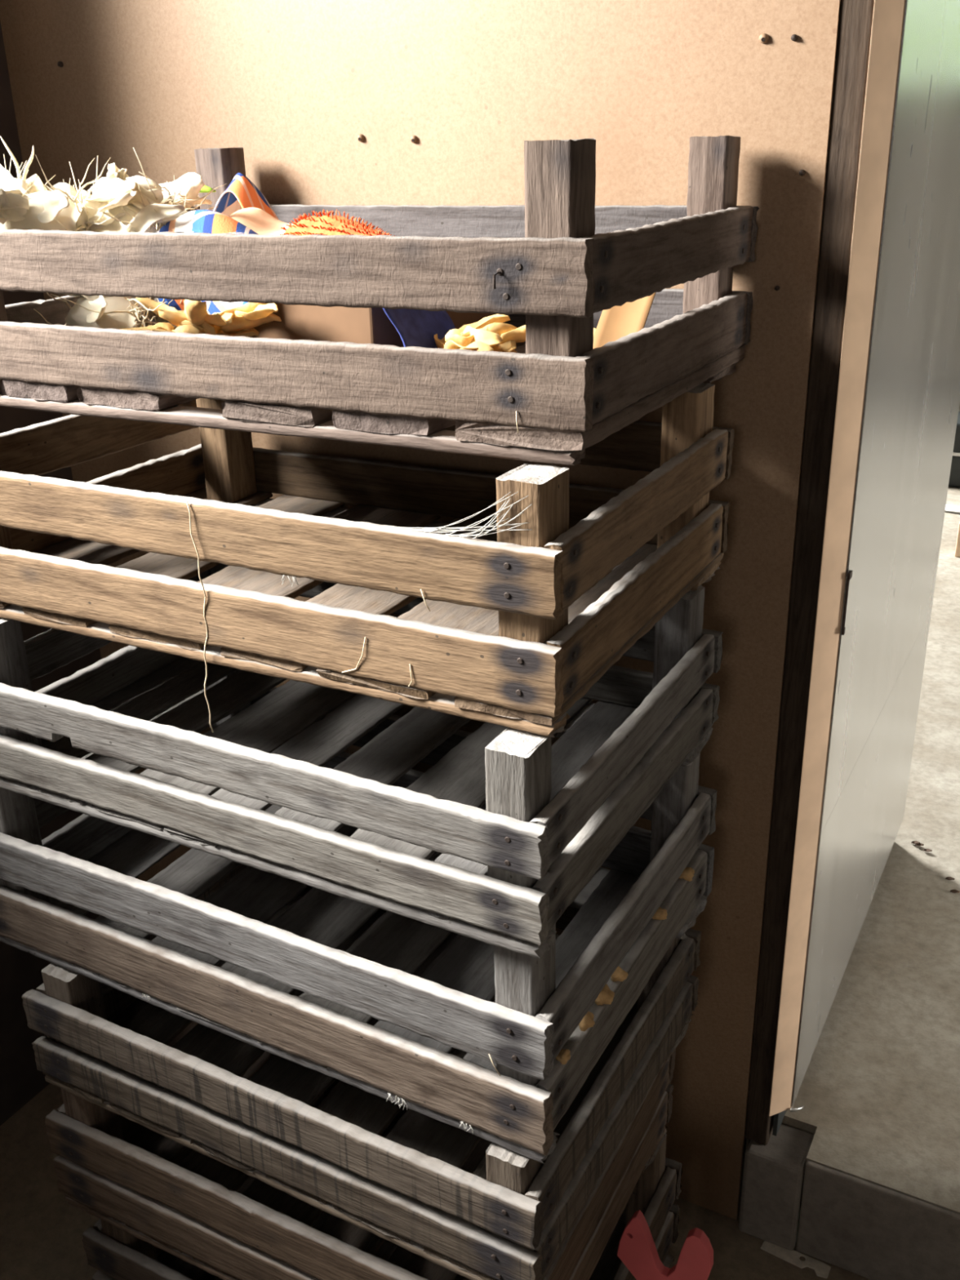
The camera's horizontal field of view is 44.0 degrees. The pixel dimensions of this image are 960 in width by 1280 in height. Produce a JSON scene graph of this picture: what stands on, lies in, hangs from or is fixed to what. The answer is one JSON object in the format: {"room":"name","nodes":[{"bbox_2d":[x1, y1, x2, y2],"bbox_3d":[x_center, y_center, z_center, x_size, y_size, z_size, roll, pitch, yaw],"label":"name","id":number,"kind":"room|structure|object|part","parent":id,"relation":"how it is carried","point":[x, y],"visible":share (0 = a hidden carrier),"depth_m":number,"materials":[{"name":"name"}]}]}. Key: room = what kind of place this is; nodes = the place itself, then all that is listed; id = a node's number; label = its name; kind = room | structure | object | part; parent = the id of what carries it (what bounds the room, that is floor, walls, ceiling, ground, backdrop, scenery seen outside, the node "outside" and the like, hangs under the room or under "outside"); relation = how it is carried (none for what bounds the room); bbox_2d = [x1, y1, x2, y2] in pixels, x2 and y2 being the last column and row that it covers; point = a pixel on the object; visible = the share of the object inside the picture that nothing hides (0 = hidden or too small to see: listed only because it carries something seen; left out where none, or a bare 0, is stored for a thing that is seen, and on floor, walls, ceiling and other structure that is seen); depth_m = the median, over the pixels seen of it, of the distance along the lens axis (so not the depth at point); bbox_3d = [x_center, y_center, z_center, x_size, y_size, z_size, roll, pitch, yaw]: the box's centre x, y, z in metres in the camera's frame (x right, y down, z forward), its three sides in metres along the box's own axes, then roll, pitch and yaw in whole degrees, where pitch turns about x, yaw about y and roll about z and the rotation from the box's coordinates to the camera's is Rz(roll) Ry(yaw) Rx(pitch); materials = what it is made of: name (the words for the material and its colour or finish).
{"room":"farm building","nodes":[
{"label":"farm building","id":0,"kind":"room"},
{"bbox_2d":[0,21,106,1125],"bbox_3d":[-1.426,0.099,0.572,0.100,2.425,3.210,11,25,26],"label":"wall","id":1,"kind":"structure","parent":0,"point":[20,971],"depth_m":1.95,"materials":[{"name":"beige paint"}]},
{"bbox_2d":[0,0,840,1219],"bbox_3d":[-0.146,-0.345,1.560,1.143,2.425,0.017,11,25,26],"label":"wall","id":2,"kind":"structure","parent":0,"point":[326,102],"depth_m":1.42,"materials":[{"name":"wood"}]},
{"bbox_2d":[739,1137,746,1198],"bbox_3d":[-0.136,-0.356,1.584,1.136,2.425,0.040,11,25,26],"label":"trim","id":3,"kind":"structure","parent":2,"relation":"attached to","point":[745,1138],"depth_m":1.79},
{"bbox_2d":[738,1123,813,1250],"bbox_3d":[0.434,0.795,1.739,0.083,0.158,0.080,11,25,26],"label":"concrete block","id":4,"kind":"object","parent":2,"relation":"attached to","point":[772,1184],"depth_m":1.70,"materials":[{"name":"concrete"}]},
{"bbox_2d":[744,0,874,1145],"bbox_3d":[0.385,-0.333,1.293,0.034,2.267,0.060,11,25,26],"label":"door frame","id":5,"kind":"structure","parent":2,"relation":"attached to","point":[855,16],"depth_m":1.35,"materials":[{"name":"brown wood"}]},
{"bbox_2d":[795,1160,959,1279],"bbox_3d":[1.167,0.939,1.341,1.606,0.169,0.010,11,25,26],"label":"door threshold","id":6,"kind":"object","parent":2,"relation":"attached to","point":[871,1231],"depth_m":1.64,"materials":[{"name":"concrete"}]},
{"bbox_2d":[0,1083,870,1279],"bbox_3d":[-0.104,1.506,0.408,2.880,0.100,3.240,11,25,26],"label":"floor","id":7,"kind":"structure","parent":0,"point":[41,1233],"depth_m":1.78,"materials":[{"name":"concrete"}]},
{"bbox_2d":[82,1079,682,1279],"bbox_3d":[-0.120,0.809,1.625,0.664,0.246,0.469,10,25,26],"label":"wooden crate","id":8,"kind":"object","parent":7,"relation":"on","point":[116,1254],"visible":0.23,"depth_m":1.61,"materials":[{"name":"brown wood"}]},
{"bbox_3d":[-0.467,0.810,1.587,0.045,0.202,0.047,10,25,26],"label":"corner post","id":9,"kind":"part","parent":8,"relation":"part of","materials":[{"name":"brown wood"}]},
{"bbox_3d":[-0.285,0.673,1.901,0.045,0.202,0.047,10,25,26],"label":"corner post","id":10,"kind":"part","parent":8,"relation":"part of","materials":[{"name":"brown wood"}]},
{"bbox_2d":[44,1000,675,1279],"bbox_3d":[-0.140,0.596,1.531,0.659,0.219,0.469,10,25,26],"label":"wooden crate","id":11,"kind":"object","parent":8,"relation":"on","point":[122,1172],"visible":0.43,"depth_m":1.42,"materials":[{"name":"brown wood"}]},
{"bbox_3d":[-0.485,0.608,1.493,0.044,0.198,0.046,10,25,26],"label":"corner post","id":12,"kind":"part","parent":11,"relation":"part of","materials":[{"name":"brown wood"}]},
{"bbox_2d":[22,863,702,1279],"bbox_3d":[-0.127,0.430,1.430,0.659,0.162,0.469,11,26,27],"label":"wooden crate","id":13,"kind":"object","parent":11,"relation":"on","point":[510,1218],"visible":0.6,"depth_m":1.27,"materials":[{"name":"brown wood"}]},
{"bbox_3d":[-0.473,0.441,1.398,0.044,0.143,0.047,11,26,27],"label":"corner post","id":14,"kind":"part","parent":13,"relation":"part of","materials":[{"name":"brown wood"}]},
{"bbox_3d":[-0.288,0.306,1.711,0.044,0.143,0.047,11,26,27],"label":"corner post","id":15,"kind":"part","parent":13,"relation":"part of","materials":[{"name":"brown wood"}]},
{"bbox_2d":[0,669,716,1164],"bbox_3d":[-0.159,0.233,1.392,0.749,0.230,0.469,11,26,27],"label":"wooden crate","id":16,"kind":"object","parent":13,"relation":"on","point":[48,886],"visible":0.67,"depth_m":1.24,"materials":[{"name":"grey wood"}]},
{"bbox_3d":[-0.543,0.238,1.383,0.045,0.215,0.047,11,26,27],"label":"corner post","id":17,"kind":"part","parent":16,"relation":"part of","materials":[{"name":"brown wood"}]},
{"bbox_3d":[-0.357,0.102,1.695,0.045,0.215,0.046,11,26,27],"label":"corner post","id":18,"kind":"part","parent":16,"relation":"part of","materials":[{"name":"grey wood"}]},
{"bbox_2d":[0,563,723,959],"bbox_3d":[-0.149,0.047,1.298,0.704,0.184,0.469,11,26,27],"label":"wooden crate","id":19,"kind":"object","parent":16,"relation":"on","point":[505,873],"visible":0.77,"depth_m":1.16,"materials":[{"name":"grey wood"}]},
{"bbox_3d":[-0.514,0.055,1.277,0.045,0.167,0.047,11,26,27],"label":"corner post","id":20,"kind":"part","parent":19,"relation":"part of","materials":[{"name":"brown wood"}]},
{"bbox_3d":[-0.329,-0.081,1.590,0.045,0.167,0.047,11,26,27],"label":"corner post","id":21,"kind":"part","parent":19,"relation":"part of","materials":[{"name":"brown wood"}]},
{"bbox_2d":[0,382,733,737],"bbox_3d":[-0.160,-0.155,1.269,0.740,0.209,0.468,10,25,26],"label":"wooden crate","id":22,"kind":"object","parent":19,"relation":"on","point":[509,637],"visible":0.93,"depth_m":1.10,"materials":[{"name":"brown wood"}]},
{"bbox_3d":[-0.540,-0.151,1.254,0.045,0.189,0.055,10,25,26],"label":"corner post","id":23,"kind":"part","parent":22,"relation":"part of","materials":[{"name":"brown wood"}]},
{"bbox_2d":[186,500,213,733],"bbox_3d":[-0.256,-0.017,1.095,0.014,0.230,0.005,11,25,26],"label":"thread","id":24,"kind":"object","parent":22,"relation":"hanging from","point":[186,500],"visible":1,"depth_m":1.09},
{"bbox_3d":[-0.333,-0.279,1.548,0.044,0.189,0.054,10,25,26],"label":"corner post","id":25,"kind":"part","parent":22,"relation":"part of","materials":[{"name":"brown wood"}]},
{"bbox_2d":[281,575,298,586],"bbox_3d":[-0.166,-0.051,1.031,0.018,0.010,0.002,10,25,24],"label":"tuft","id":26,"kind":"object","parent":22,"relation":"on","point":[283,575],"visible":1,"depth_m":1.03,"materials":[{"name":"fabric"}]},
{"bbox_2d":[342,636,365,672],"bbox_3d":[-0.109,0.013,1.025,0.028,0.038,0.002,11,25,26],"label":"bit","id":27,"kind":"object","parent":22,"relation":"attached to","point":[365,637],"visible":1,"depth_m":1.02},
{"bbox_2d":[0,135,759,465],"bbox_3d":[-0.143,-0.383,1.228,0.740,0.240,0.475,10,25,26],"label":"wooden crate","id":28,"kind":"object","parent":22,"relation":"on","point":[552,263],"visible":0.91,"depth_m":1.02,"materials":[{"name":"brown wood"}]},
{"bbox_3d":[-0.523,-0.381,1.209,0.045,0.212,0.047,10,25,26],"label":"corner post","id":29,"kind":"part","parent":28,"relation":"part of","materials":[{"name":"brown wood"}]},
{"bbox_2d":[0,154,125,231],"bbox_3d":[-0.486,-0.449,1.242,0.227,0.124,0.197,2,23,8],"label":"bundle","id":30,"kind":"object","parent":28,"relation":"in","point":[55,207],"visible":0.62,"depth_m":1.22,"materials":[{"name":"beige plant"}]},
{"bbox_2d":[0,136,21,178],"bbox_3d":[-0.491,-0.489,1.251,0.022,0.079,0.004,11,25,26],"label":"curled leaf","id":31,"kind":"object","parent":30,"relation":"on","point":[13,157],"visible":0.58,"depth_m":1.24,"materials":[{"name":"beige plant"}]},
{"bbox_2d":[22,145,34,191],"bbox_3d":[-0.472,-0.481,1.243,0.027,0.069,0.004,11,25,26],"label":"curled leaf","id":32,"kind":"object","parent":30,"relation":"on","point":[24,173],"visible":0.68,"depth_m":1.24,"materials":[{"name":"beige plant"}]},
{"bbox_2d":[33,292,182,329],"bbox_3d":[-0.395,-0.348,1.258,0.238,0.105,0.170,7,24,19],"label":"bundle","id":33,"kind":"object","parent":28,"relation":"in","point":[103,312],"visible":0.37,"depth_m":1.23,"materials":[{"name":"beige plant"}]},
{"bbox_2d":[120,326,174,332],"bbox_3d":[-0.353,-0.311,1.207,0.121,0.017,0.013,8,25,22],"label":"husk","id":34,"kind":"object","parent":28,"relation":"in","point":[144,328],"visible":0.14,"depth_m":1.19,"materials":[{"name":"plant"}]},
{"bbox_2d":[135,297,281,337],"bbox_3d":[-0.279,-0.312,1.196,0.164,0.080,0.077,11,25,26],"label":"gloves","id":35,"kind":"object","parent":28,"relation":"in","point":[240,321],"visible":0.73,"depth_m":1.18,"materials":[{"name":"yellow fabric"}]},
{"bbox_3d":[-0.322,-0.513,1.514,0.045,0.211,0.046,10,25,26],"label":"corner post","id":36,"kind":"part","parent":28,"relation":"part of","materials":[{"name":"brown wood"}]},
{"bbox_2d":[250,302,496,346],"bbox_3d":[-0.175,-0.377,1.333,0.315,0.090,0.250,12,26,29],"label":"cardboard box","id":37,"kind":"object","parent":28,"relation":"in","point":[299,322],"visible":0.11,"depth_m":1.19,"materials":[{"name":"brown cardboard"}]},
{"bbox_2d":[153,209,257,334],"bbox_3d":[-0.272,-0.387,1.255,0.146,0.127,0.096,11,25,26],"label":"beach ball","id":38,"kind":"object","parent":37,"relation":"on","point":[208,221],"visible":0.28,"depth_m":1.22,"materials":[{"name":"plastic"}]},
{"bbox_2d":[213,172,278,219],"bbox_3d":[-0.270,-0.516,1.429,0.143,0.086,0.048,11,25,26],"label":"striped cloth","id":39,"kind":"object","parent":37,"relation":"on","point":[242,193],"visible":0.3,"depth_m":1.42,"materials":[{"name":"fabric"}]},
{"bbox_2d":[228,207,293,235],"bbox_3d":[-0.212,-0.440,1.289,0.247,0.052,0.214,11,25,26],"label":"folded cloth","id":40,"kind":"object","parent":37,"relation":"on","point":[257,220],"visible":0.09,"depth_m":1.31,"materials":[{"name":"orange fabric"}]},
{"bbox_2d":[69,146,226,232],"bbox_3d":[-0.381,-0.461,1.273,0.208,0.124,0.166,5,24,15],"label":"bundle","id":41,"kind":"object","parent":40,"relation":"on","point":[148,205],"visible":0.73,"depth_m":1.25,"materials":[{"name":"beige plant"}]},
{"bbox_2d":[199,185,215,192],"bbox_3d":[-0.322,-0.502,1.325,0.060,0.012,0.009,6,24,16],"label":"pod","id":42,"kind":"object","parent":41,"relation":"on","point":[205,188],"visible":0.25,"depth_m":1.32,"materials":[{"name":"yellow plant"}]},
{"bbox_2d":[279,208,395,235],"bbox_3d":[-0.137,-0.414,1.219,0.071,0.053,0.165,-21,30,-39],"label":"rolled towel","id":43,"kind":"object","parent":37,"relation":"on","point":[324,224],"visible":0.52,"depth_m":1.21,"materials":[{"name":"orange fabric"}]},
{"bbox_2d":[382,307,455,348],"bbox_3d":[-0.078,-0.322,1.189,0.108,0.098,0.108,11,25,26],"label":"draped cloth","id":44,"kind":"object","parent":37,"relation":"on","point":[415,327],"visible":0.18,"depth_m":1.17,"materials":[{"name":"blue fabric"}]},
{"bbox_2d":[434,314,525,352],"bbox_3d":[-0.009,-0.279,1.135,0.142,0.055,0.087,11,25,26],"label":"husk","id":45,"kind":"object","parent":28,"relation":"in","point":[484,335],"visible":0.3,"depth_m":1.12,"materials":[{"name":"yellow plant"}]},
{"bbox_2d":[515,410,518,433],"bbox_3d":[0.029,-0.172,0.938,0.001,0.017,0.003,-11,25,-22],"label":"bit","id":46,"kind":"object","parent":28,"relation":"on","point":[516,411],"visible":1,"depth_m":0.94,"materials":[{"name":"beige plant"}]},
{"bbox_3d":[0.062,-0.276,0.925,0.041,0.212,0.047,10,25,26],"label":"corner post","id":47,"kind":"part","parent":28,"relation":"part of","materials":[{"name":"brown wood"}]},
{"bbox_2d":[592,292,656,349],"bbox_3d":[0.132,-0.293,1.127,0.045,0.081,0.061,19,30,39],"label":"paper sheet","id":48,"kind":"object","parent":28,"relation":"in","point":[615,322],"visible":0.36,"depth_m":1.13,"materials":[{"name":"paper"}]},
{"bbox_3d":[0.240,-0.412,1.241,0.041,0.212,0.047,10,25,26],"label":"corner post","id":49,"kind":"part","parent":28,"relation":"part of","materials":[{"name":"brown wood"}]},
{"bbox_2d":[408,663,412,686],"bbox_3d":[-0.059,0.030,1.004,0.005,0.021,0.002,11,25,26],"label":"bit","id":50,"kind":"object","parent":22,"relation":"attached to","point":[409,664],"visible":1,"depth_m":1.00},
{"bbox_2d":[420,589,431,611],"bbox_3d":[-0.044,-0.032,0.967,0.009,0.018,0.001,11,25,26],"label":"bit","id":51,"kind":"object","parent":22,"relation":"attached to","point":[420,589],"visible":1,"depth_m":0.97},
{"bbox_2d":[397,491,532,538],"bbox_3d":[-0.014,-0.100,0.935,0.119,0.043,0.004,9,25,23],"label":"cobweb","id":52,"kind":"object","parent":22,"relation":"on","point":[424,529],"visible":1,"depth_m":0.93,"materials":[{"name":"fabric"}]},
{"bbox_3d":[0.044,-0.044,0.967,0.041,0.189,0.055,10,25,26],"label":"corner post","id":53,"kind":"part","parent":22,"relation":"part of","materials":[{"name":"brown wood"}]},
{"bbox_3d":[0.221,-0.178,1.276,0.041,0.189,0.055,10,25,26],"label":"corner post","id":54,"kind":"part","parent":22,"relation":"part of","materials":[{"name":"brown wood"}]},
{"bbox_3d":[0.033,0.159,0.999,0.040,0.167,0.047,11,26,27],"label":"corner post","id":55,"kind":"part","parent":19,"relation":"part of","materials":[{"name":"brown wood"}]},
{"bbox_3d":[0.218,0.023,1.312,0.041,0.167,0.047,11,26,27],"label":"corner post","id":56,"kind":"part","parent":19,"relation":"part of","materials":[{"name":"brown wood"}]},
{"bbox_2d":[386,1092,407,1110],"bbox_3d":[-0.080,0.446,1.147,0.024,0.013,0.003,11,25,26],"label":"tuft","id":57,"kind":"object","parent":16,"relation":"attached to","point":[389,1094],"visible":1,"depth_m":1.15,"materials":[{"name":"fabric"}]},
{"bbox_2d":[458,1120,473,1133],"bbox_3d":[-0.013,0.457,1.112,0.015,0.010,0.003,11,25,26],"label":"tuft","id":58,"kind":"object","parent":16,"relation":"attached to","point":[461,1122],"visible":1,"depth_m":1.11,"materials":[{"name":"fabric"}]},
{"bbox_2d":[488,1053,500,1075],"bbox_3d":[0.013,0.380,1.061,0.012,0.020,0.002,11,25,26],"label":"bit","id":59,"kind":"object","parent":16,"relation":"attached to","point":[488,1054],"visible":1,"depth_m":1.06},
{"bbox_3d":[0.042,0.350,1.083,0.041,0.215,0.047,11,26,27],"label":"corner post","id":60,"kind":"part","parent":16,"relation":"part of","materials":[{"name":"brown wood"}]},
{"bbox_2d":[555,1048,570,1064],"bbox_3d":[0.076,0.383,1.096,0.016,0.012,0.016,11,25,26],"label":"lump","id":61,"kind":"object","parent":16,"relation":"on","point":[564,1055],"visible":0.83,"depth_m":1.09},
{"bbox_2d":[578,1011,595,1031],"bbox_3d":[0.102,0.364,1.135,0.018,0.017,0.018,-8,24,-16],"label":"lump","id":62,"kind":"object","parent":16,"relation":"on","point":[588,1021],"visible":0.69,"depth_m":1.13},
{"bbox_2d":[595,983,614,1004],"bbox_3d":[0.121,0.349,1.166,0.023,0.020,0.021,-4,23,-7],"label":"lump","id":63,"kind":"object","parent":16,"relation":"on","point":[606,996],"visible":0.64,"depth_m":1.16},
{"bbox_2d":[610,965,628,982],"bbox_3d":[0.141,0.337,1.199,0.017,0.014,0.017,11,25,26],"label":"lump","id":64,"kind":"object","parent":16,"relation":"on","point":[619,975],"visible":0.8,"depth_m":1.19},
{"bbox_2d":[652,906,667,919],"bbox_3d":[0.195,0.297,1.292,0.017,0.014,0.018,11,25,26],"label":"lump","id":65,"kind":"object","parent":16,"relation":"on","point":[661,913],"visible":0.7,"depth_m":1.29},
{"bbox_3d":[0.228,0.215,1.395,0.041,0.215,0.047,11,26,27],"label":"corner post","id":66,"kind":"part","parent":16,"relation":"part of","materials":[{"name":"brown wood"}]},
{"bbox_2d":[679,866,694,881],"bbox_3d":[0.235,0.267,1.361,0.019,0.014,0.018,11,25,26],"label":"lump","id":67,"kind":"object","parent":16,"relation":"on","point":[687,874],"visible":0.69,"depth_m":1.35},
{"bbox_3d":[0.034,0.537,1.140,0.041,0.143,0.047,11,26,27],"label":"corner post","id":68,"kind":"part","parent":13,"relation":"part of","materials":[{"name":"brown wood"}]},
{"bbox_3d":[0.219,0.402,1.454,0.041,0.143,0.047,11,26,27],"label":"corner post","id":69,"kind":"part","parent":13,"relation":"part of","materials":[{"name":"brown wood"}]},
{"bbox_3d":[0.228,0.769,1.645,0.041,0.202,0.047,10,25,26],"label":"corner post","id":70,"kind":"part","parent":8,"relation":"part of","materials":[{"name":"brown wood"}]},
{"bbox_2d":[617,1209,713,1279],"bbox_3d":[0.208,0.820,1.377,0.108,0.401,0.012,11,25,26],"label":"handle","id":71,"kind":"object","parent":7,"relation":"on","point":[637,1250],"visible":1,"depth_m":1.32,"materials":[{"name":"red plastic"}]},
{"bbox_2d":[760,1240,831,1278],"bbox_3d":[0.454,0.891,1.709,0.099,0.003,0.026,11,25,26],"label":"metal strip","id":72,"kind":"object","parent":7,"relation":"on","point":[821,1269],"visible":1,"depth_m":1.71,"materials":[{"name":"grey metal"}]},
{"bbox_2d":[745,403,959,1213],"bbox_3d":[1.598,-0.339,4.274,4.050,0.100,6.044,11,25,26],"label":"floor","id":73,"kind":"structure","parent":0,"point":[879,1091],"depth_m":1.96,"materials":[{"name":"concrete"}]},
{"bbox_2d":[911,840,919,844],"bbox_3d":[0.877,0.408,2.391,0.013,0.006,0.013,-8,24,-16],"label":"dry leaf","id":74,"kind":"object","parent":73,"relation":"on","point":[913,842],"visible":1,"depth_m":2.39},
{"bbox_2d":[923,848,932,852],"bbox_3d":[0.891,0.419,2.364,0.013,0.006,0.013,-8,24,-16],"label":"dry leaf","id":75,"kind":"object","parent":73,"relation":"on","point":[926,850],"visible":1,"depth_m":2.37,"materials":[{"name":"beige plant"}]},
{"bbox_2d":[945,876,955,879],"bbox_3d":[0.900,0.457,2.273,0.013,0.006,0.013,-8,24,-16],"label":"dry leaf","id":76,"kind":"object","parent":73,"relation":"on","point":[947,877],"visible":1,"depth_m":2.27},
{"bbox_2d":[945,504,959,513],"bbox_3d":[1.953,-0.446,4.345,0.526,0.028,0.028,15,28,34],"label":"pipe","id":77,"kind":"object","parent":73,"relation":"on","point":[951,508],"visible":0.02,"depth_m":4.46,"materials":[{"name":"white plastic"}]},
{"bbox_2d":[948,411,959,487],"bbox_3d":[1.917,-0.783,4.850,0.314,0.260,0.254,8,24,21],"label":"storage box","id":78,"kind":"object","parent":73,"relation":"on","point":[954,477],"visible":0.02,"depth_m":4.75,"materials":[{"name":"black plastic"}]},
{"bbox_2d":[950,888,959,893],"bbox_3d":[0.893,0.473,2.235,0.013,0.006,0.013,-8,24,-16],"label":"dry leaf","id":79,"kind":"object","parent":73,"relation":"on","point":[953,891],"visible":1,"depth_m":2.24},
{"bbox_2d":[954,522,959,557],"bbox_3d":[1.690,-0.332,3.967,0.175,0.120,0.060,11,25,26],"label":"wooden block","id":80,"kind":"object","parent":73,"relation":"on","point":[957,544],"visible":1,"depth_m":3.99,"materials":[{"name":"brown wood"}]},
{"bbox_3d":[1.193,-0.122,0.951,1.763,2.425,0.120,11,25,26],"label":"doorway","id":81,"kind":"structure","parent":0,"visible":0},
{"bbox_2d":[768,0,959,1136],"bbox_3d":[0.612,-0.383,1.645,0.037,2.054,0.900,11,25,26],"label":"door","id":82,"kind":"structure","parent":81,"relation":"attached to","point":[898,397],"depth_m":1.51,"materials":[{"name":"grey wood"}]}
]}

